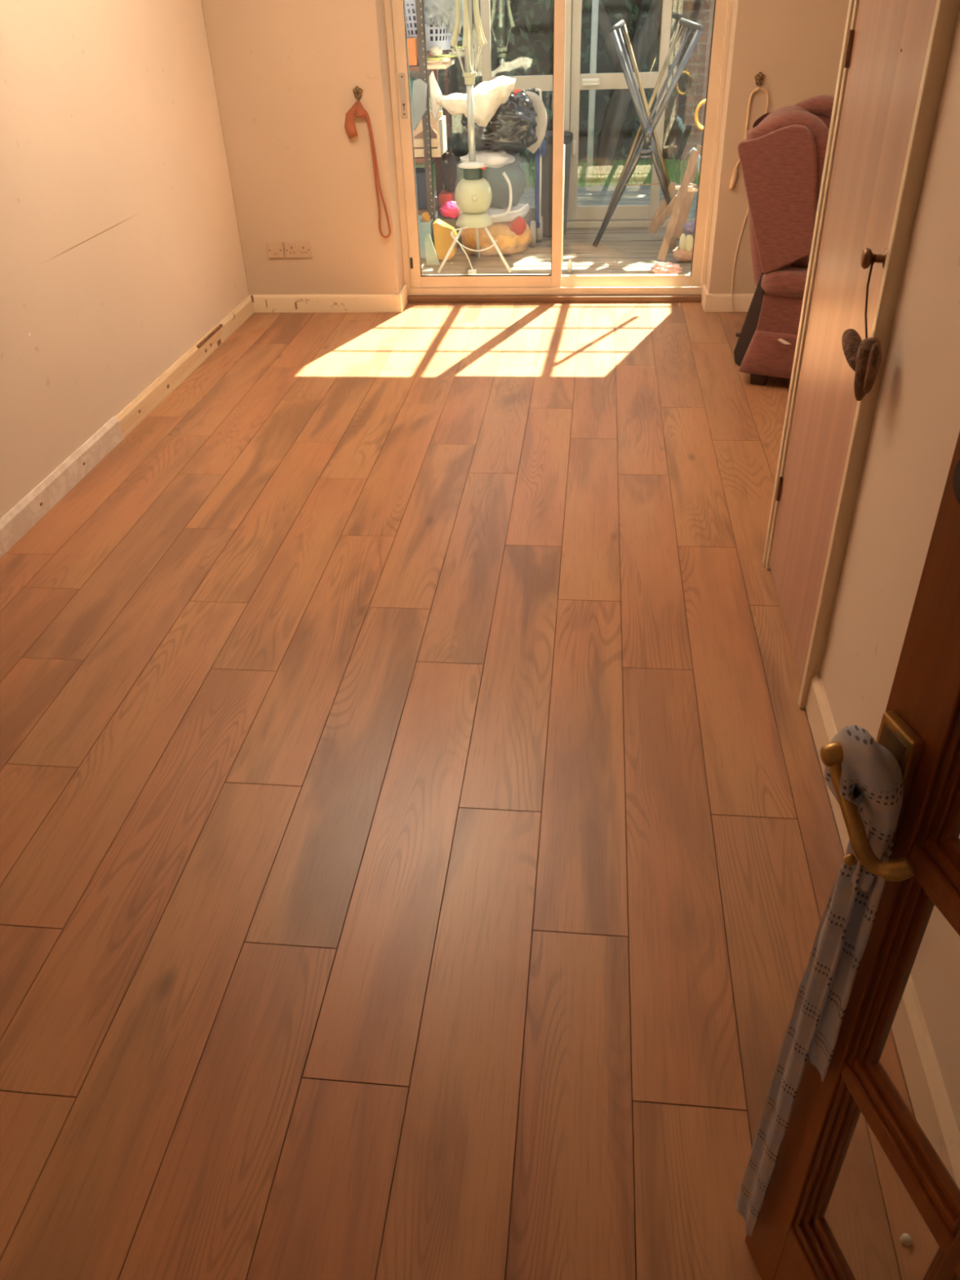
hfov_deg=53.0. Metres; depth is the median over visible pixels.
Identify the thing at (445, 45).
laundry basket
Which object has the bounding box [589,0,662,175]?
tree
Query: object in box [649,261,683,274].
cloth
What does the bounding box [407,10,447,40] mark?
pile
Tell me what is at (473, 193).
rotary airer
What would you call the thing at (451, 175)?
coat
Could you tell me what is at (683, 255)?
cloth bundle
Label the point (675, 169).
lawn
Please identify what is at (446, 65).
plank
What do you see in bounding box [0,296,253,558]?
baseboard
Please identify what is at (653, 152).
folding stand
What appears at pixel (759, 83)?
curtain hook
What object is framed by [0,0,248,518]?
wall
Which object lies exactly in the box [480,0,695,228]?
door frame
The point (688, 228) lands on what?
cloth
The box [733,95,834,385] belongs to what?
armchair
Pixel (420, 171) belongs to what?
tub
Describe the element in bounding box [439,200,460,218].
bag
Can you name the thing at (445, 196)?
carton
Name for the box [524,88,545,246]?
trolley
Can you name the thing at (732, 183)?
tieback
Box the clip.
[513,88,521,95]
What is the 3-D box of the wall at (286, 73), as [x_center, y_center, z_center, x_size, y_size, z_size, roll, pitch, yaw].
[0.644,-2.924,4.857,4.015,2.400,0.333,2,35,6]
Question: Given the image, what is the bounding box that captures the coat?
[440,148,461,194]
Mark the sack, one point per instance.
(506, 179)
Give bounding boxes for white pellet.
[900,1233,911,1246]
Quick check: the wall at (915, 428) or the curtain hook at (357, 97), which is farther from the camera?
the curtain hook at (357, 97)
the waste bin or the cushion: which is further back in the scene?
the waste bin
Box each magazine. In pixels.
[426,54,457,60]
[426,57,450,62]
[426,58,454,64]
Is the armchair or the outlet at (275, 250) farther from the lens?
the outlet at (275, 250)
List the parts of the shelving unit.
shelf, shelf, shelf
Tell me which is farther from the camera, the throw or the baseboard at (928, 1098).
the throw
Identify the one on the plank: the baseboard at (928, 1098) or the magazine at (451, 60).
the magazine at (451, 60)
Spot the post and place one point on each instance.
(594, 24)
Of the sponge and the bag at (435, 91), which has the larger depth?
the sponge
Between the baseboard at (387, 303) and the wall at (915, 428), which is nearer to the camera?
the wall at (915, 428)
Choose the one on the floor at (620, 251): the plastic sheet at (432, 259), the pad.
the plastic sheet at (432, 259)
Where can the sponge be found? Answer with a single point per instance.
(425, 217)
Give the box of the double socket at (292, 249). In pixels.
[284,241,311,257]
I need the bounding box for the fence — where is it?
[698,0,715,145]
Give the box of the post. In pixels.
[586,0,599,182]
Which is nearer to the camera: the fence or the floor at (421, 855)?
the floor at (421, 855)
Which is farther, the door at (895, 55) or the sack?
the sack
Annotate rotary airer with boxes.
[437,0,511,274]
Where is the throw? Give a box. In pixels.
[435,75,515,127]
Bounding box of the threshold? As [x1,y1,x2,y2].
[407,294,702,302]
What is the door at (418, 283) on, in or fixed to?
in the wall at (286, 73)
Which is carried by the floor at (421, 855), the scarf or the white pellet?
the white pellet
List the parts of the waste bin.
lid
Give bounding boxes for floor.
[0,302,939,1279]
[421,226,693,275]
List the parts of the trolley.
blue frame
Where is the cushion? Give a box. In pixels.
[791,128,829,268]
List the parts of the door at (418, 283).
lock plate, sliding panel, fixed panel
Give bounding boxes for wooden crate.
[413,111,447,157]
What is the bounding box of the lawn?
[414,154,698,191]
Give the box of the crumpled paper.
[430,45,443,57]
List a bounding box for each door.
[383,0,733,295]
[745,430,959,1279]
[762,0,959,708]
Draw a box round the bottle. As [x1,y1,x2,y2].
[567,259,572,272]
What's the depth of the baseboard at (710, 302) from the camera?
5.29 m
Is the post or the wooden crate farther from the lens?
the post
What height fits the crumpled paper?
0.060 m
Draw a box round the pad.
[525,90,546,153]
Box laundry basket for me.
[404,0,451,50]
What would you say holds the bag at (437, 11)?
in the laundry basket
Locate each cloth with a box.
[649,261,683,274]
[682,221,694,234]
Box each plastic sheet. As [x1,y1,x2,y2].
[411,78,426,130]
[424,233,439,265]
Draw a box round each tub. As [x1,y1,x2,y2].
[415,167,435,208]
[418,219,434,258]
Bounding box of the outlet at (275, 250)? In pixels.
[266,241,284,258]
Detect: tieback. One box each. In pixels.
[344,99,391,238]
[728,86,768,189]
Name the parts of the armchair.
backrest, panel, armrest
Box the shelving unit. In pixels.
[408,0,443,248]
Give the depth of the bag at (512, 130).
6.10 m
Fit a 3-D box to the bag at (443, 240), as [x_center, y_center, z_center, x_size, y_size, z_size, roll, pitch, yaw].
[-0.229,-2.688,6.466,0.153,0.242,0.120,2,35,6]
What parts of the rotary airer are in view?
leg, airer arm, airer arm, airer arm, lid, power cord, leg, airer arm, airer arm, leg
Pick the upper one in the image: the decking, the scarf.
the decking
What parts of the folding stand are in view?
leg, leg, leg, leg, leg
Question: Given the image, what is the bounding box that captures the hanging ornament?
[841,253,881,400]
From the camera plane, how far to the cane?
6.11 m
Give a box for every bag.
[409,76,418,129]
[423,0,463,38]
[428,71,442,120]
[432,218,457,260]
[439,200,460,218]
[461,90,537,155]
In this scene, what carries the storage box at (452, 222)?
on the floor at (620, 251)
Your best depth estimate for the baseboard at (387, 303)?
5.52 m
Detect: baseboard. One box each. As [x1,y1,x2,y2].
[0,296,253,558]
[248,284,408,312]
[701,284,754,311]
[804,673,959,1189]
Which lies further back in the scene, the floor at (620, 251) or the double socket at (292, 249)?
the floor at (620, 251)
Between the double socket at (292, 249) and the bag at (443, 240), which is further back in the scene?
the bag at (443, 240)
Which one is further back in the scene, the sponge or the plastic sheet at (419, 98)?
the sponge
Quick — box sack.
[459,149,531,255]
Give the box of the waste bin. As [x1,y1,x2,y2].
[541,130,573,236]
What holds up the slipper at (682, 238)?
on the cloth bundle
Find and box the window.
[407,0,711,164]
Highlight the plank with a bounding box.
[426,61,454,69]
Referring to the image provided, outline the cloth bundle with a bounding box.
[671,246,693,262]
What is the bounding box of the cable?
[731,208,748,311]
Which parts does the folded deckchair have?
rail, rail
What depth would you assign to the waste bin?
6.77 m
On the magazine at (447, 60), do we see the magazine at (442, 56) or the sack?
the magazine at (442, 56)
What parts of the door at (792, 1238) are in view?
lever handle, edge moulding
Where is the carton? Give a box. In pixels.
[439,189,455,205]
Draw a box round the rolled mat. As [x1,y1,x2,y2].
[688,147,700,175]
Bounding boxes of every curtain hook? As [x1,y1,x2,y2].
[352,85,362,100]
[755,71,765,87]
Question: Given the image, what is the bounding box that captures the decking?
[417,182,698,219]
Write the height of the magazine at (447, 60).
0.010 m
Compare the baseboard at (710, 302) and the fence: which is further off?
the fence
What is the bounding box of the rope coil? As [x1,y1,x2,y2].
[694,98,706,129]
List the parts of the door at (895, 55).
knob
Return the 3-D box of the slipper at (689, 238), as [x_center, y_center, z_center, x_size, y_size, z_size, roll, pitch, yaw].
[1.337,-2.540,6.167,0.060,0.106,0.028,2,35,6]
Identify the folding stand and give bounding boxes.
[592,17,703,247]
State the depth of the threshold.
5.56 m
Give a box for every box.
[407,37,418,66]
[413,125,437,148]
[435,214,462,252]
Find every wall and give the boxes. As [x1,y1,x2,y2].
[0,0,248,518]
[200,0,848,294]
[819,5,959,1134]
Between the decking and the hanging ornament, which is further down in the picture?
the hanging ornament
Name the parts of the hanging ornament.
cord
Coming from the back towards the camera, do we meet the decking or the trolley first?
the decking
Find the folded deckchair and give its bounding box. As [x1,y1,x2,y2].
[647,144,702,261]
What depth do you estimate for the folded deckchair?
6.28 m
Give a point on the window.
(522, 31)
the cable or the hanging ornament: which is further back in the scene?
the cable
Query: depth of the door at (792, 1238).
0.91 m
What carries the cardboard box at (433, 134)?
in the wooden crate
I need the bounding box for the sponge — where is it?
[421,212,430,222]
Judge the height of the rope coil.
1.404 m
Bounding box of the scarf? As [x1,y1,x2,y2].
[735,724,902,1237]
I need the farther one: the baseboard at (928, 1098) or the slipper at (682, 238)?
the slipper at (682, 238)
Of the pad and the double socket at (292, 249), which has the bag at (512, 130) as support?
the pad
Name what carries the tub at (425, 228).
on the floor at (620, 251)
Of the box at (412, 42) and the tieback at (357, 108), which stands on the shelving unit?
the box at (412, 42)
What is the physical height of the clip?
0.050 m
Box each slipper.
[679,233,685,250]
[684,234,693,251]
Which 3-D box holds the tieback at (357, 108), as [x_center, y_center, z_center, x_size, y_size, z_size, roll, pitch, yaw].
[-0.594,-2.478,5.097,0.201,0.669,0.029,-1,35,2]
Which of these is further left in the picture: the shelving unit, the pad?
the shelving unit
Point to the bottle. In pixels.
(570, 264)
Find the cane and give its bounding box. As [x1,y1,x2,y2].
[561,144,564,263]

